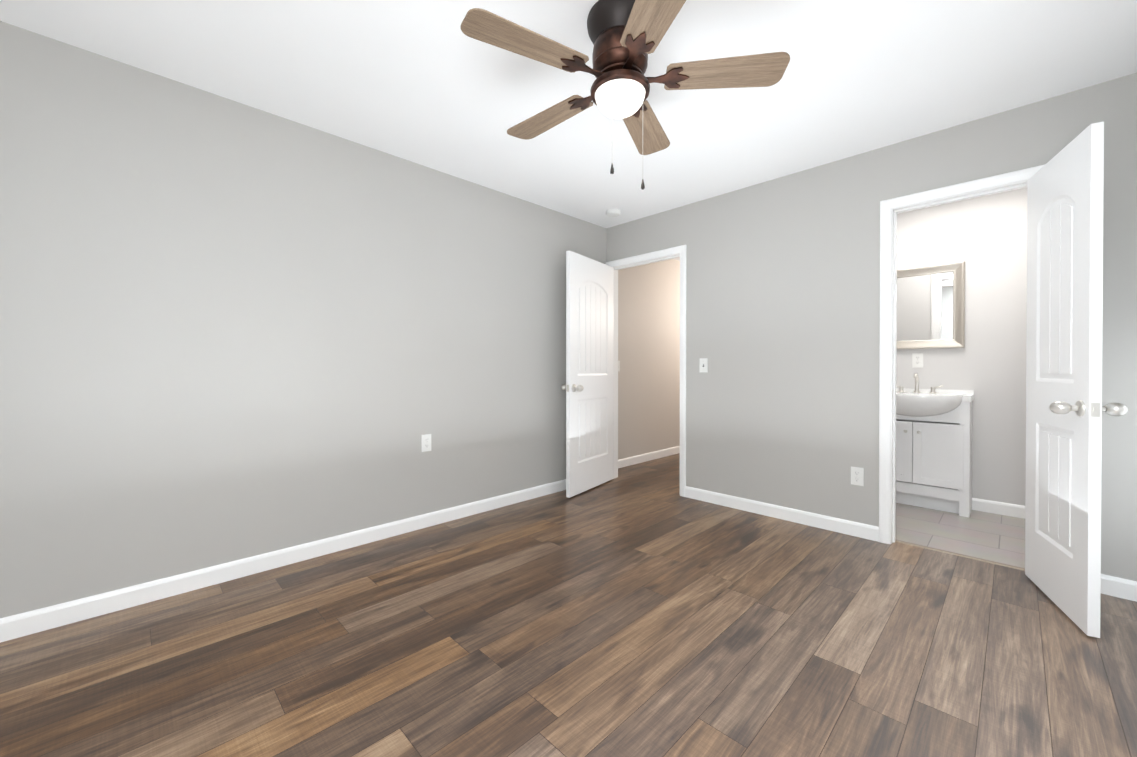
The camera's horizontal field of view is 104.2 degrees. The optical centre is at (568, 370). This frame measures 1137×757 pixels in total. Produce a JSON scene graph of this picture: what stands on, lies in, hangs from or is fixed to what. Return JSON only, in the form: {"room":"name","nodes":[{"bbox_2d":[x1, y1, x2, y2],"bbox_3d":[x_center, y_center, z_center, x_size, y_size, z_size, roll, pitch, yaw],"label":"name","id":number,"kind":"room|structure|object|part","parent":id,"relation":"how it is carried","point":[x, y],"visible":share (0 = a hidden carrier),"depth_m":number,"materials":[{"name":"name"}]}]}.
{"room":"empty bedroom","nodes":[
{"label":"empty bedroom","id":0,"kind":"room"},
{"bbox_2d":[0,21,606,617],"bbox_3d":[-1.095,-0.162,2.950,4.015,2.440,0.115,0,0,-45],"label":"wall","id":1,"kind":"structure","parent":0,"point":[230,331],"depth_m":2.25,"materials":[{"name":"grey paint"}]},
{"bbox_2d":[0,479,565,642],"bbox_3d":[-1.010,1.013,2.952,3.900,0.090,0.013,0,0,-45],"label":"baseboard","id":2,"kind":"structure","parent":1,"relation":"attached to","point":[37,620],"depth_m":2.24,"materials":[{"name":"white"}]},
{"bbox_2d":[421,434,430,451],"bbox_3d":[-0.962,0.487,3.000,0.070,0.115,0.008,0,0,-45],"label":"outlet","id":3,"kind":"object","parent":1,"relation":"attached to","point":[426,442],"visible":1,"depth_m":3.00,"materials":[{"name":"white plastic"}]},
{"bbox_2d":[0,453,1136,756],"bbox_3d":[1.296,1.108,2.979,7.445,0.100,3.850,0,0,-45],"label":"floor","id":4,"kind":"structure","parent":0,"point":[642,609],"depth_m":1.66,"materials":[{"name":"brown wood"}]},
{"bbox_2d":[895,540,1024,570],"bbox_3d":[2.251,1.058,2.551,0.040,0.004,0.610,0,0,-45],"label":"trim","id":5,"kind":"structure","parent":4,"relation":"on","point":[967,556],"depth_m":2.53,"materials":[{"name":"brown"}]},
{"bbox_2d":[0,0,1136,260],"bbox_3d":[1.337,-1.432,2.923,7.445,0.100,3.965,0,0,-45],"label":"ceiling","id":6,"kind":"structure","parent":0,"point":[428,84],"depth_m":2.05,"materials":[{"name":"white paint"}]},
{"bbox_2d":[606,209,620,216],"bbox_3d":[0.390,-1.368,3.840,0.128,0.039,0.128,0,0,-45],"label":"smoke detector","id":7,"kind":"object","parent":6,"relation":"attached to","point":[613,212],"visible":1,"depth_m":3.80,"materials":[{"name":"white plastic"}]},
{"bbox_2d":[460,0,789,189],"bbox_3d":[0.170,-1.044,1.756,1.204,0.663,1.167,0,0,-45],"label":"ceiling fan","id":8,"kind":"object","parent":6,"relation":"attached to","point":[626,36],"visible":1,"depth_m":1.65,"materials":[{"name":"brown wood"}]},
{"bbox_3d":[-0.143,-1.136,1.537,0.445,0.006,0.160,0,8,-30],"label":"blade","id":9,"kind":"part","parent":8,"relation":"part of","materials":[{"name":"brown wood"}]},
{"label":"blade","id":10,"kind":"part","parent":8,"relation":"part of","materials":[{"name":"brown wood"}]},
{"bbox_3d":[0.365,-1.139,2.096,0.160,0.006,0.445,-9,-3,24],"label":"blade","id":11,"kind":"part","parent":8,"relation":"part of","materials":[{"name":"brown wood"}]},
{"bbox_3d":[0.282,-1.135,1.345,0.160,0.006,0.445,8,-1,-12],"label":"blade","id":12,"kind":"part","parent":8,"relation":"part of","materials":[{"name":"brown wood"}]},
{"bbox_3d":[0.597,-1.137,1.690,0.445,0.006,0.160,0,-8,6],"label":"blade","id":13,"kind":"part","parent":8,"relation":"part of","materials":[{"name":"brown wood"}]},
{"bbox_2d":[618,259,679,459],"bbox_3d":[1.411,-0.179,5.709,3.430,2.440,0.120,0,0,-45],"label":"wall","id":14,"kind":"structure","parent":0,"point":[649,357],"depth_m":5.12,"materials":[{"name":"paint"}]},
{"bbox_2d":[618,446,679,467],"bbox_3d":[1.455,0.996,5.673,3.200,0.090,0.013,0,0,-45],"label":"baseboard","id":15,"kind":"structure","parent":14,"relation":"attached to","point":[645,457],"depth_m":5.13,"materials":[{"name":"white wood"}]},
{"bbox_2d":[607,73,1136,580],"bbox_3d":[1.616,-0.164,3.147,0.115,2.440,3.650,0,0,-45],"label":"wall","id":16,"kind":"structure","parent":0,"point":[783,305],"depth_m":2.95,"materials":[{"name":"grey paint"}]},
{"bbox_2d":[606,245,685,496],"bbox_3d":[0.715,-0.003,4.057,0.149,2.107,0.884,0,0,-45],"label":"door frame","id":17,"kind":"structure","parent":16,"relation":"attached to","point":[655,256],"depth_m":3.77,"materials":[{"name":"white wood"}]},
{"bbox_2d":[561,250,613,497],"bbox_3d":[0.209,0.025,3.954,0.217,2.030,0.769,0,0,34],"label":"hall door","id":18,"kind":"structure","parent":17,"relation":"attached to","point":[588,387],"depth_m":3.88,"materials":[{"name":"white painted wood"},{"name":"satin nickel"}]},
{"bbox_2d":[699,358,707,371],"bbox_3d":[1.089,-0.046,3.583,0.019,0.115,0.070,0,0,-45],"label":"light switch","id":19,"kind":"object","parent":16,"relation":"attached to","point":[703,365],"visible":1,"depth_m":3.58,"materials":[{"name":"white plastic"}]},
{"bbox_2d":[685,486,878,541],"bbox_3d":[1.454,1.011,3.226,0.013,0.090,1.346,0,0,-45],"label":"baseboard","id":20,"kind":"structure","parent":16,"relation":"attached to","point":[852,528],"depth_m":3.12,"materials":[{"name":"white wood"}]},
{"bbox_2d":[851,466,863,485],"bbox_3d":[1.846,0.673,2.831,0.008,0.115,0.070,0,0,-45],"label":"outlet","id":21,"kind":"object","parent":16,"relation":"attached to","point":[857,475],"visible":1,"depth_m":2.83,"materials":[{"name":"white plastic"}]},
{"bbox_2d":[879,165,1043,543],"bbox_3d":[2.231,0.007,2.526,0.149,2.107,0.734,0,0,-45],"label":"door frame","id":22,"kind":"structure","parent":16,"relation":"attached to","point":[891,209],"depth_m":2.71,"materials":[{"name":"white wood"}]},
{"bbox_2d":[1025,121,1127,637],"bbox_3d":[2.228,0.036,2.011,0.217,2.030,0.619,0,0,29],"label":"bathroom door","id":23,"kind":"structure","parent":16,"relation":"in","point":[1065,408],"depth_m":1.91,"materials":[{"name":"painted wood"},{"name":"satin nickel"}]},
{"bbox_2d":[1101,574,1136,601],"bbox_3d":[2.602,1.018,2.067,0.013,0.090,0.448,0,0,-45],"label":"baseboard","id":24,"kind":"structure","parent":16,"relation":"attached to","point":[1110,585],"depth_m":2.08,"materials":[{"name":"white"}]},
{"bbox_2d":[896,503,1024,567],"bbox_3d":[2.621,1.107,3.087,1.280,0.100,2.370,0,0,-45],"label":"floor","id":25,"kind":"structure","parent":0,"point":[999,538],"depth_m":2.90,"materials":[{"name":"beige tile"}]},
{"bbox_2d":[896,373,973,517],"bbox_3d":[2.699,0.535,3.457,0.409,1.039,0.666,0,0,-45],"label":"bathroom vanity","id":26,"kind":"object","parent":25,"relation":"on","point":[933,448],"visible":0.77,"depth_m":3.32,"materials":[{"name":"white wood"}]},
{"bbox_3d":[2.764,0.095,3.518,0.124,0.159,0.327,0,0,-45],"label":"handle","id":27,"kind":"part","parent":26,"relation":"part of","materials":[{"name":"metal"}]},
{"bbox_2d":[896,188,1026,505],"bbox_3d":[3.035,-0.166,3.490,0.115,2.440,2.370,0,0,-45],"label":"wall","id":28,"kind":"structure","parent":0,"point":[984,238],"depth_m":3.30,"materials":[{"name":"paint"}]},
{"bbox_2d":[912,353,922,367],"bbox_3d":[2.840,-0.086,3.600,0.008,0.115,0.070,0,0,-45],"label":"outlet","id":29,"kind":"object","parent":28,"relation":"attached to","point":[917,360],"visible":1,"depth_m":3.60,"materials":[{"name":"white plastic"}]},
{"bbox_2d":[896,261,964,348],"bbox_3d":[2.828,-0.511,3.592,0.028,0.660,0.580,0,0,-45],"label":"bathroom mirror","id":30,"kind":"object","parent":28,"relation":"attached to","point":[930,306],"visible":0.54,"depth_m":3.53,"materials":[{"name":"beige mirror"}]},
{"bbox_2d":[972,498,1024,518],"bbox_3d":[2.956,1.009,3.485,0.013,0.090,2.235,0,0,-45],"label":"baseboard","id":31,"kind":"structure","parent":28,"relation":"attached to","point":[1014,510],"depth_m":3.26,"materials":[{"name":"white wood"}]}
]}

